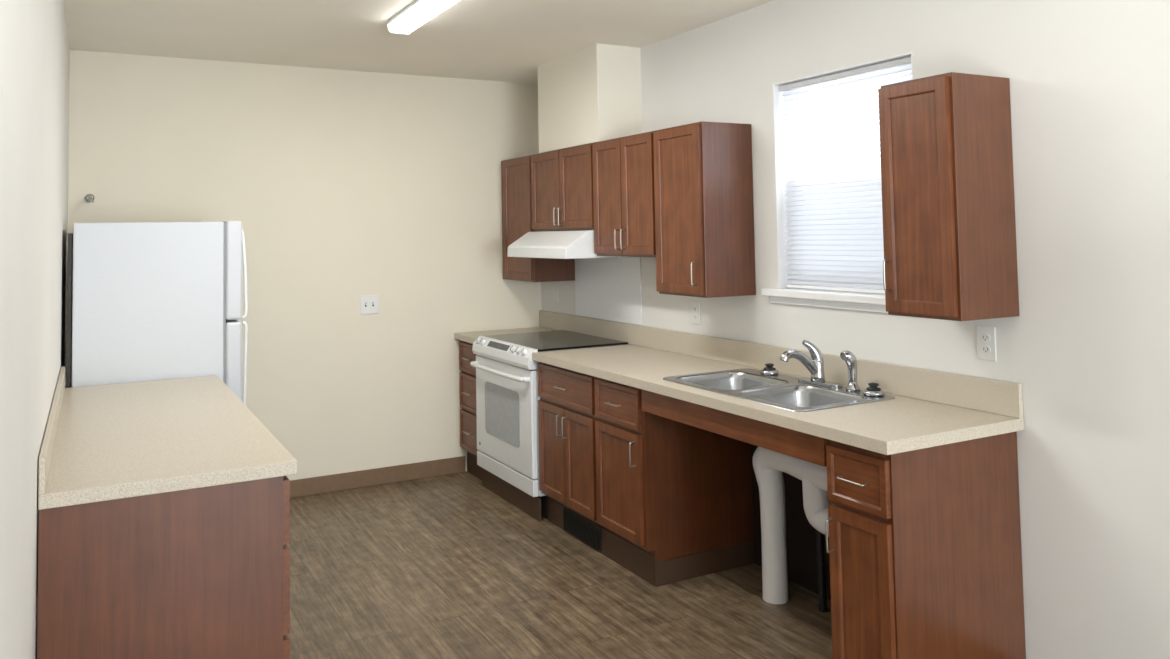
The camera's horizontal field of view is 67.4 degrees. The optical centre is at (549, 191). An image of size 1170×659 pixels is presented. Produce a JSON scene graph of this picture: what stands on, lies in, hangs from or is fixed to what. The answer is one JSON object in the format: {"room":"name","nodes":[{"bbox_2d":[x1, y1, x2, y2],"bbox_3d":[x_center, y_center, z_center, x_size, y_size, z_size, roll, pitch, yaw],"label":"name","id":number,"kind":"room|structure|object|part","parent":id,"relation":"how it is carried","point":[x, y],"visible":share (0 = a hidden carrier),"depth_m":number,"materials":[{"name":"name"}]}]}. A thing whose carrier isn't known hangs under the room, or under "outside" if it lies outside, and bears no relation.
{"room":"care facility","nodes":[
{"label":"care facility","id":0,"kind":"room"},
{"bbox_2d":[0,0,69,658],"bbox_3d":[-0.541,0.282,0.649,0.120,2.551,9.000,1,-3,-28],"label":"wall","id":1,"kind":"structure","parent":0,"point":[34,41],"depth_m":1.80,"materials":[{"name":"white paint"}]},
{"bbox_2d":[66,233,72,387],"bbox_3d":[-2.237,0.977,4.087,0.016,1.555,0.675,1,-3,-28],"label":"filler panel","id":2,"kind":"object","parent":1,"relation":"attached to","point":[70,235],"visible":0.32,"depth_m":3.81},
{"bbox_2d":[66,50,540,479],"bbox_3d":[-1.331,0.527,5.373,3.088,2.551,0.120,1,-3,-28],"label":"wall","id":3,"kind":"structure","parent":0,"point":[343,186],"depth_m":5.32,"materials":[{"name":"beige paint"}]},
{"bbox_2d":[85,194,94,202],"bbox_3d":[-2.461,0.036,4.690,0.048,0.053,0.093,1,-3,-28],"label":"pipe fitting","id":4,"kind":"object","parent":3,"relation":"attached to","point":[89,198],"visible":1,"depth_m":4.67,"materials":[{"name":"silver metal"}]},
{"bbox_2d":[360,295,378,313],"bbox_3d":[-1.108,0.698,5.401,0.116,0.114,0.016,1,-3,-28],"label":"light switch","id":5,"kind":"object","parent":3,"relation":"attached to","point":[369,304],"visible":1,"depth_m":5.40,"materials":[{"name":"white plastic"}]},
{"bbox_2d":[290,456,465,497],"bbox_3d":[-1.220,1.748,5.286,1.530,0.100,0.011,1,-3,-28],"label":"baseboard","id":6,"kind":"structure","parent":3,"relation":"attached to","point":[377,476],"depth_m":5.36,"materials":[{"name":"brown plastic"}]},
{"bbox_2d":[64,0,773,83],"bbox_3d":[0.754,-1.029,1.400,3.088,0.100,9.240,1,-3,-28],"label":"ceiling","id":7,"kind":"structure","parent":0,"point":[491,40],"depth_m":4.38,"materials":[{"name":"paint"}]},
{"bbox_2d":[388,0,458,34],"bbox_3d":[-0.438,-0.820,3.684,0.125,0.054,1.240,1,-3,-28],"label":"ceiling light","id":8,"kind":"object","parent":7,"relation":"attached to","point":[418,12],"visible":1,"depth_m":3.93,"materials":[{"name":"white plastic"}]},
{"bbox_2d":[287,471,832,658],"bbox_3d":[0.796,1.619,1.270,3.088,0.100,9.240,1,-3,-28],"label":"floor","id":9,"kind":"structure","parent":0,"point":[443,566],"depth_m":3.69,"materials":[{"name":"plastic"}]},
{"bbox_2d":[71,221,247,405],"bbox_3d":[-1.911,0.950,4.280,0.733,1.617,0.737,1,-3,-28],"label":"refrigerator","id":10,"kind":"object","parent":9,"relation":"on","point":[152,301],"visible":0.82,"depth_m":3.97,"materials":[{"name":"white metal"}]},
{"bbox_3d":[-1.653,0.390,4.447,0.073,0.466,0.737,1,-3,-28],"label":"freezer door","id":11,"kind":"part","parent":10,"relation":"part of","materials":[{"name":"white metal"}]},
{"bbox_3d":[-1.641,1.154,4.409,0.073,1.044,0.737,1,-3,-28],"label":"fridge door","id":12,"kind":"part","parent":10,"relation":"part of","materials":[{"name":"white metal"}]},
{"bbox_3d":[-1.448,0.894,4.144,0.039,0.558,0.016,1,-3,-28],"label":"handle","id":13,"kind":"part","parent":10,"relation":"part of","materials":[{"name":"white plastic"}]},
{"bbox_3d":[-1.456,0.392,4.169,0.039,0.428,0.016,1,-3,-28],"label":"handle","id":14,"kind":"part","parent":10,"relation":"part of","materials":[{"name":"white plastic"}]},
{"bbox_2d":[37,476,289,658],"bbox_3d":[-1.130,1.236,2.566,0.614,0.852,0.583,1,-3,-28],"label":"base cabinet","id":15,"kind":"object","parent":9,"relation":"on","point":[204,572],"visible":0.84,"depth_m":2.32,"materials":[{"name":"brown wood"}]},
{"bbox_2d":[38,366,296,509],"bbox_3d":[-1.403,0.775,3.114,0.632,0.130,1.788,1,-3,-28],"label":"countertop","id":16,"kind":"structure","parent":15,"relation":"on","point":[107,442],"depth_m":2.69,"materials":[{"name":"laminate"}]},
{"bbox_3d":[-0.864,1.397,2.695,0.020,0.255,0.561,1,-3,-28],"label":"drawer","id":17,"kind":"part","parent":15,"relation":"part of","materials":[{"name":"brown wood"}]},
{"bbox_3d":[-0.868,1.137,2.708,0.020,0.235,0.561,1,-3,-28],"label":"drawer","id":18,"kind":"part","parent":15,"relation":"part of","materials":[{"name":"brown wood"}]},
{"bbox_3d":[-0.872,0.918,2.719,0.020,0.175,0.561,1,-3,-28],"label":"drawer","id":19,"kind":"part","parent":15,"relation":"part of","materials":[{"name":"brown wood"}]},
{"bbox_2d":[459,341,481,479],"bbox_3d":[-0.248,1.372,5.622,0.635,0.852,0.346,1,-3,-28],"label":"base cabinet","id":20,"kind":"object","parent":9,"relation":"on","point":[467,376],"visible":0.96,"depth_m":5.52,"materials":[{"name":"brown wood"}]},
{"bbox_3d":[-0.495,1.266,5.496,0.020,0.220,0.319,1,-3,-28],"label":"drawer","id":21,"kind":"part","parent":20,"relation":"part of","materials":[{"name":"brown wood"}]},
{"bbox_3d":[-0.499,1.051,5.506,0.020,0.180,0.319,1,-3,-28],"label":"drawer","id":22,"kind":"part","parent":20,"relation":"part of","materials":[{"name":"brown wood"}]},
{"bbox_3d":[-0.492,1.508,5.484,0.020,0.235,0.319,1,-3,-28],"label":"drawer","id":23,"kind":"part","parent":20,"relation":"part of","materials":[{"name":"brown wood"}]},
{"bbox_2d":[454,327,554,343],"bbox_3d":[-0.253,0.927,5.646,0.632,0.038,0.346,1,-3,-28],"label":"countertop","id":24,"kind":"structure","parent":20,"relation":"on","point":[470,337],"depth_m":5.63,"materials":[{"name":"laminate"}]},
{"bbox_2d":[482,468,540,521],"bbox_3d":[-0.225,1.708,4.978,0.008,0.118,0.773,1,-3,-28],"label":"base strip","id":25,"kind":"object","parent":9,"relation":"on","point":[530,505],"visible":0.79,"depth_m":4.93,"materials":[{"name":"brown wood"}]},
{"bbox_2d":[470,330,627,519],"bbox_3d":[-0.025,1.315,5.104,0.672,0.909,0.775,1,-3,-28],"label":"stove","id":26,"kind":"object","parent":9,"relation":"on","point":[507,397],"visible":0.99,"depth_m":4.92,"materials":[{"name":"white metal"}]},
{"bbox_3d":[-0.395,0.893,5.214,0.043,0.044,0.042,1,-3,-28],"label":"knob","id":27,"kind":"part","parent":26,"relation":"part of","materials":[{"name":"white plastic"}]},
{"bbox_3d":[-0.297,1.024,4.979,0.070,0.031,0.742,1,-3,-28],"label":"handle","id":28,"kind":"part","parent":26,"relation":"part of","materials":[{"name":"white metal"}]},
{"bbox_3d":[-0.265,0.916,5.003,0.062,0.106,0.773,1,-3,-28],"label":"control panel","id":29,"kind":"part","parent":26,"relation":"part of","materials":[{"name":"white ceramic"}]},
{"bbox_3d":[-0.254,1.260,4.989,0.036,0.570,0.765,1,-3,-28],"label":"oven door","id":30,"kind":"part","parent":26,"relation":"part of","materials":[{"name":"white metal"}]},
{"bbox_3d":[-0.247,1.593,4.973,0.034,0.087,0.765,1,-3,-28],"label":"storage drawer","id":31,"kind":"part","parent":26,"relation":"part of","materials":[{"name":"white metal"}]},
{"bbox_3d":[-0.200,0.872,4.840,0.043,0.044,0.042,1,-3,-28],"label":"knob","id":32,"kind":"part","parent":26,"relation":"part of","materials":[{"name":"white plastic"}]},
{"bbox_3d":[-0.168,0.868,4.778,0.043,0.044,0.042,1,-3,-28],"label":"knob","id":33,"kind":"part","parent":26,"relation":"part of","materials":[{"name":"white plastic"}]},
{"bbox_3d":[-0.135,0.865,4.716,0.043,0.044,0.042,1,-3,-28],"label":"knob","id":34,"kind":"part","parent":26,"relation":"part of","materials":[{"name":"white plastic"}]},
{"bbox_2d":[485,330,627,351],"bbox_3d":[0.012,0.873,5.148,0.572,0.011,0.775,1,-3,-28],"label":"cooktop","id":35,"kind":"object","parent":26,"relation":"in","point":[542,341],"depth_m":5.05,"materials":[{"name":"black glass"}]},
{"bbox_2d":[537,362,605,555],"bbox_3d":[0.330,1.309,4.514,0.635,0.852,0.594,1,-3,-28],"label":"base cabinet","id":36,"kind":"object","parent":9,"relation":"on","point":[566,404],"visible":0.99,"depth_m":4.35,"materials":[{"name":"brown wood"}]},
{"bbox_3d":[0.017,1.335,4.512,0.020,0.470,0.284,1,-3,-28],"label":"door","id":37,"kind":"part","parent":36,"relation":"part of","materials":[{"name":"brown wood"}]},
{"bbox_3d":[0.045,1.179,4.407,0.029,0.109,0.009,1,-3,-28],"label":"handle","id":38,"kind":"part","parent":36,"relation":"part of","materials":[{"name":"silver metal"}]},
{"bbox_3d":[0.073,1.176,4.354,0.029,0.109,0.009,1,-3,-28],"label":"handle","id":39,"kind":"part","parent":36,"relation":"part of","materials":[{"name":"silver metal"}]},
{"bbox_3d":[0.078,0.985,4.401,0.020,0.175,0.572,1,-3,-28],"label":"drawer","id":40,"kind":"part","parent":36,"relation":"part of","materials":[{"name":"brown wood"}]},
{"bbox_3d":[0.150,1.320,4.257,0.020,0.470,0.284,1,-3,-28],"label":"door","id":41,"kind":"part","parent":36,"relation":"part of","materials":[{"name":"brown wood"}]},
{"bbox_2d":[563,508,600,550],"bbox_3d":[0.156,1.663,4.313,0.013,0.106,0.365,1,-3,-28],"label":"vent register","id":42,"kind":"object","parent":36,"relation":"attached to","point":[577,526],"visible":1,"depth_m":4.30,"materials":[{"name":"black metal"}]},
{"bbox_2d":[532,344,1023,454],"bbox_3d":[0.730,0.819,3.760,0.632,0.038,2.347,1,-3,-28],"label":"countertop","id":43,"kind":"structure","parent":36,"relation":"on","point":[900,424],"depth_m":3.04,"materials":[{"name":"laminate"}]},
{"bbox_2d":[641,389,827,466],"bbox_3d":[0.652,0.868,3.311,0.020,0.100,1.064,1,-3,-28],"label":"apron panel","id":44,"kind":"object","parent":43,"relation":"attached to","point":[800,445],"visible":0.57,"depth_m":3.20,"materials":[{"name":"brown wood"}]},
{"bbox_2d":[663,368,894,411],"bbox_3d":[0.883,0.866,3.490,0.495,0.176,0.845,1,-3,-28],"label":"sink","id":45,"kind":"object","parent":43,"relation":"in","point":[782,391],"visible":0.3,"depth_m":3.50,"materials":[{"name":"silver metal"}]},
{"bbox_2d":[760,363,778,374],"bbox_3d":[0.954,0.769,3.795,0.080,0.046,0.080,1,-3,-28],"label":"stopper","id":46,"kind":"object","parent":45,"relation":"on","point":[769,369],"visible":1,"depth_m":3.77,"materials":[{"name":"silver metal"}]},
{"bbox_3d":[0.954,0.759,3.796,0.052,0.026,0.052,1,-3,-28],"label":"knob","id":47,"kind":"part","parent":46,"relation":"part of","materials":[{"name":"black plastic"}]},
{"bbox_2d":[840,350,859,391],"bbox_3d":[1.162,0.690,3.378,0.071,0.155,0.054,1,-3,-28],"label":"sprayer","id":48,"kind":"object","parent":45,"relation":"on","point":[847,356],"visible":1,"depth_m":3.37,"materials":[{"name":"silver metal"}]},
{"bbox_2d":[863,382,884,396],"bbox_3d":[1.213,0.739,3.277,0.080,0.046,0.080,1,-3,-28],"label":"stopper","id":49,"kind":"object","parent":45,"relation":"on","point":[873,390],"visible":1,"depth_m":3.26,"materials":[{"name":"silver metal"}]},
{"bbox_3d":[1.213,0.729,3.277,0.052,0.026,0.052,1,-3,-28],"label":"knob","id":50,"kind":"part","parent":49,"relation":"part of","materials":[{"name":"black plastic"}]},
{"bbox_2d":[594,377,754,586],"bbox_3d":[0.563,1.283,4.067,0.635,0.852,0.412,1,-3,-28],"label":"base cabinet","id":51,"kind":"object","parent":9,"relation":"on","point":[674,499],"visible":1,"depth_m":3.90,"materials":[{"name":"brown wood"}]},
{"bbox_3d":[0.285,0.960,3.952,0.029,0.009,0.110,1,-3,-28],"label":"handle","id":52,"kind":"part","parent":51,"relation":"part of","materials":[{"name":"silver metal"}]},
{"bbox_3d":[0.306,0.960,3.963,0.020,0.175,0.369,1,-3,-28],"label":"drawer","id":53,"kind":"part","parent":51,"relation":"part of","materials":[{"name":"brown wood"}]},
{"bbox_3d":[0.312,1.302,3.946,0.020,0.470,0.369,1,-3,-28],"label":"door","id":54,"kind":"part","parent":51,"relation":"part of","materials":[{"name":"brown wood"}]},
{"bbox_3d":[0.359,1.144,3.807,0.029,0.109,0.009,1,-3,-28],"label":"handle","id":55,"kind":"part","parent":51,"relation":"part of","materials":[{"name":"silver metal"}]},
{"bbox_2d":[753,446,829,612],"bbox_3d":[1.031,1.329,3.487,0.175,0.712,0.525,1,-3,-28],"label":"pipe cover","id":56,"kind":"object","parent":9,"relation":"on","point":[769,466],"visible":0.64,"depth_m":3.57,"materials":[{"name":"white plastic"}]},
{"bbox_2d":[825,431,1025,658],"bbox_3d":[1.206,1.212,2.834,0.635,0.852,0.255,1,-3,-28],"label":"base cabinet","id":57,"kind":"object","parent":9,"relation":"on","point":[924,550],"visible":1,"depth_m":2.72,"materials":[{"name":"brown wood"}]},
{"bbox_3d":[0.890,1.096,2.787,0.029,0.109,0.009,1,-3,-28],"label":"handle","id":58,"kind":"part","parent":57,"relation":"part of","materials":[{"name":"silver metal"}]},
{"bbox_3d":[0.934,0.896,2.707,0.029,0.009,0.110,1,-3,-28],"label":"handle","id":59,"kind":"part","parent":57,"relation":"part of","materials":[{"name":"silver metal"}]},
{"bbox_3d":[0.955,0.896,2.719,0.020,0.170,0.237,1,-3,-28],"label":"drawer","id":60,"kind":"part","parent":57,"relation":"part of","materials":[{"name":"brown wood"}]},
{"bbox_3d":[0.962,1.288,2.699,0.020,0.575,0.237,1,-3,-28],"label":"door","id":61,"kind":"part","parent":57,"relation":"part of","materials":[{"name":"brown wood"}]},
{"bbox_2d":[538,43,641,152],"bbox_3d":[0.222,-0.518,5.140,0.286,0.536,0.712,1,-3,-28],"label":"wall","id":62,"kind":"structure","parent":0,"point":[591,94],"depth_m":4.88,"materials":[{"name":"beige paint"}]},
{"bbox_2d":[780,340,841,387],"bbox_3d":[1.022,0.688,3.502,0.209,0.176,0.220,1,-3,-28],"label":"faucet","id":63,"kind":"object","parent":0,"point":[815,365],"visible":1,"depth_m":3.52,"materials":[{"name":"silver metal"}]},
{"bbox_3d":[1.006,0.689,3.513,0.190,0.114,0.042,0,-3,-22],"label":"spout","id":64,"kind":"part","parent":63,"relation":"part of","materials":[{"name":"silver metal"}]},
{"bbox_3d":[1.067,0.649,3.552,0.084,0.095,0.047,-1,-3,9],"label":"lever","id":65,"kind":"part","parent":63,"relation":"part of","materials":[{"name":"silver metal"}]},
{"bbox_3d":[1.090,0.771,3.533,0.052,0.012,0.220,1,-3,-28],"label":"plate","id":66,"kind":"part","parent":63,"relation":"part of","materials":[{"name":"silver metal"}]},
{"bbox_2d":[541,0,1169,658],"bbox_3d":[2.083,0.307,2.016,0.140,2.551,9.000,1,-3,-28],"label":"wall","id":67,"kind":"structure","parent":0,"point":[1087,346],"depth_m":2.79,"materials":[{"name":"white paint"}]},
{"bbox_2d":[501,155,574,281],"bbox_3d":[-0.089,0.180,5.698,0.305,0.790,0.478,1,-3,-28],"label":"upper cabinet","id":68,"kind":"object","parent":67,"relation":"attached to","point":[516,172],"visible":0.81,"depth_m":5.56,"materials":[{"name":"brown wood"}]},
{"bbox_3d":[-0.202,0.177,5.606,0.020,0.766,0.405,1,-3,-28],"label":"door","id":69,"kind":"part","parent":68,"relation":"part of","materials":[{"name":"brown wood"}]},
{"bbox_2d":[553,283,558,300],"bbox_3d":[0.038,0.663,5.763,0.016,0.114,0.070,1,-3,-28],"label":"light switch","id":70,"kind":"object","parent":67,"relation":"attached to","point":[555,286],"visible":1,"depth_m":5.76,"materials":[{"name":"white plastic"}]},
{"bbox_2d":[531,143,594,230],"bbox_3d":[0.180,-0.009,5.153,0.334,0.476,0.752,1,-3,-28],"label":"upper cabinet","id":71,"kind":"object","parent":67,"relation":"attached to","point":[561,179],"visible":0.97,"depth_m":5.05,"materials":[{"name":"brown wood"}]},
{"bbox_3d":[-0.019,0.000,5.258,0.020,0.452,0.367,1,-3,-28],"label":"door","id":72,"kind":"part","parent":71,"relation":"part of","materials":[{"name":"brown wood"}]},
{"bbox_3d":[0.035,0.146,5.100,0.029,0.109,0.009,1,-3,-28],"label":"handle","id":73,"kind":"part","parent":71,"relation":"part of","materials":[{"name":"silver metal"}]},
{"bbox_3d":[0.152,-0.019,4.929,0.020,0.452,0.367,1,-3,-28],"label":"door","id":74,"kind":"part","parent":71,"relation":"part of","materials":[{"name":"brown wood"}]},
{"bbox_2d":[507,230,624,258],"bbox_3d":[0.124,0.307,5.105,0.471,0.154,0.746,1,-3,-28],"label":"range hood","id":75,"kind":"object","parent":67,"relation":"attached to","point":[540,244],"visible":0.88,"depth_m":4.86,"materials":[{"name":"white metal"}]},
{"bbox_2d":[575,257,641,324],"bbox_3d":[0.337,0.575,5.201,0.005,0.375,0.748,1,-3,-28],"label":"guard","id":76,"kind":"object","parent":67,"relation":"attached to","point":[605,288],"visible":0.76,"depth_m":5.16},
{"bbox_2d":[592,131,655,256],"bbox_3d":[0.490,0.027,4.558,0.334,0.616,0.581,1,-3,-28],"label":"upper cabinet","id":77,"kind":"object","parent":67,"relation":"attached to","point":[623,167],"visible":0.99,"depth_m":4.46,"materials":[{"name":"brown wood"}]},
{"bbox_3d":[0.311,0.034,4.625,0.020,0.592,0.282,1,-3,-28],"label":"door","id":78,"kind":"part","parent":77,"relation":"part of","materials":[{"name":"brown wood"}]},
{"bbox_3d":[0.346,0.247,4.501,0.029,0.109,0.009,1,-3,-28],"label":"handle","id":79,"kind":"part","parent":77,"relation":"part of","materials":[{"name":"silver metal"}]},
{"bbox_3d":[0.372,0.244,4.452,0.029,0.109,0.009,1,-3,-28],"label":"handle","id":80,"kind":"part","parent":77,"relation":"part of","materials":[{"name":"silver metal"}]},
{"bbox_3d":[0.443,0.019,4.372,0.020,0.592,0.282,1,-3,-28],"label":"door","id":81,"kind":"part","parent":77,"relation":"part of","materials":[{"name":"brown wood"}]},
{"bbox_2d":[691,301,700,323],"bbox_3d":[0.739,0.613,4.426,0.008,0.114,0.070,1,-3,-28],"label":"wall outlet","id":82,"kind":"object","parent":67,"relation":"attached to","point":[695,305],"visible":1,"depth_m":4.42,"materials":[{"name":"white plastic"}]},
{"bbox_2d":[653,121,755,297],"bbox_3d":[0.711,0.090,4.132,0.334,0.790,0.366,1,-3,-28],"label":"upper cabinet","id":83,"kind":"object","parent":67,"relation":"attached to","point":[704,208],"visible":1,"depth_m":4.00,"materials":[{"name":"brown wood"}]},
{"bbox_3d":[0.597,0.089,4.075,0.020,0.766,0.348,1,-3,-28],"label":"door","id":84,"kind":"part","parent":83,"relation":"part of","materials":[{"name":"brown wood"}]},
{"bbox_3d":[0.645,0.369,3.925,0.029,0.109,0.009,1,-3,-28],"label":"handle","id":85,"kind":"part","parent":83,"relation":"part of","materials":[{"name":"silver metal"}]},
{"bbox_2d":[539,310,1022,417],"bbox_3d":[0.741,0.775,4.405,0.019,0.112,3.476,1,-3,-28],"label":"backsplash","id":86,"kind":"structure","parent":67,"relation":"attached to","point":[1005,398],"depth_m":3.59,"materials":[{"name":"laminate"}]},
{"bbox_2d":[752,445,830,599],"bbox_3d":[1.181,1.324,3.555,0.012,0.700,1.053,1,-3,-28],"label":"panel","id":87,"kind":"object","parent":67,"relation":"attached to","point":[800,534],"visible":0.25,"depth_m":3.76,"materials":[{"name":"brown wood"}]},
{"bbox_2d":[761,288,887,312],"bbox_3d":[1.212,0.446,3.576,0.130,0.062,0.880,1,-3,-28],"label":"trim","id":88,"kind":"structure","parent":67,"relation":"attached to","point":[873,302],"depth_m":3.61,"materials":[{"name":"white paint"}]},
{"bbox_2d":[773,52,912,288],"bbox_3d":[1.225,-0.043,3.608,0.085,0.918,0.757,1,-3,-28],"label":"trim","id":89,"kind":"structure","parent":67,"relation":"attached to","point":[777,94],"depth_m":3.93,"materials":[{"name":"white paint"}]},
{"bbox_2d":[788,64,911,293],"bbox_3d":[1.285,-0.041,3.639,0.050,0.920,0.757,1,-3,-28],"label":"window","id":90,"kind":"structure","parent":67,"relation":"in","point":[910,64],"depth_m":3.77,"materials":[{"name":"white glass"}]},
{"bbox_2d":[780,56,911,293],"bbox_3d":[1.228,-0.043,3.609,0.030,0.906,0.733,1,-3,-28],"label":"window blind","id":91,"kind":"object","parent":90,"relation":"attached to","point":[846,250],"visible":0.68,"depth_m":3.66,"materials":[{"name":"white paint"}]},
{"bbox_3d":[1.235,0.404,3.587,0.022,0.012,0.729,1,-3,-28],"label":"rail","id":92,"kind":"part","parent":91,"relation":"part of","materials":[{"name":"white paint"}]},
{"bbox_2d":[878,72,1018,320],"bbox_3d":[1.327,0.022,2.952,0.334,0.790,0.287,1,-3,-28],"label":"upper cabinet","id":93,"kind":"object","parent":67,"relation":"attached to","point":[946,153],"visible":1,"depth_m":2.85,"materials":[{"name":"brown wood"}]},
{"bbox_3d":[1.143,0.285,2.971,0.029,0.109,0.009,1,-3,-28],"label":"handle","id":94,"kind":"part","parent":93,"relation":"part of","materials":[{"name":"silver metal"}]},
{"bbox_3d":[1.212,0.021,2.895,0.020,0.766,0.269,1,-3,-28],"label":"door","id":95,"kind":"part","parent":93,"relation":"part of","materials":[{"name":"brown wood"}]},
{"bbox_2d":[976,326,996,360],"bbox_3d":[1.490,0.518,2.988,0.008,0.114,0.070,1,-3,-28],"label":"wall outlet","id":96,"kind":"object","parent":67,"relation":"attached to","point":[986,336],"visible":1,"depth_m":2.98,"materials":[{"name":"white plastic"}]},
{"bbox_2d":[981,333,989,341],"bbox_3d":[1.487,0.498,2.988,0.003,0.029,0.034,1,-3,-28],"label":"socket","id":97,"kind":"object","parent":96,"relation":"attached to","point":[985,337],"depth_m":2.99,"materials":[{"name":"white plastic"}]},
{"bbox_2d":[981,345,990,353],"bbox_3d":[1.488,0.538,2.986,0.003,0.029,0.034,1,-3,-28],"label":"socket","id":98,"kind":"object","parent":96,"relation":"attached to","point":[985,349],"depth_m":2.98,"materials":[{"name":"white plastic"}]}
]}

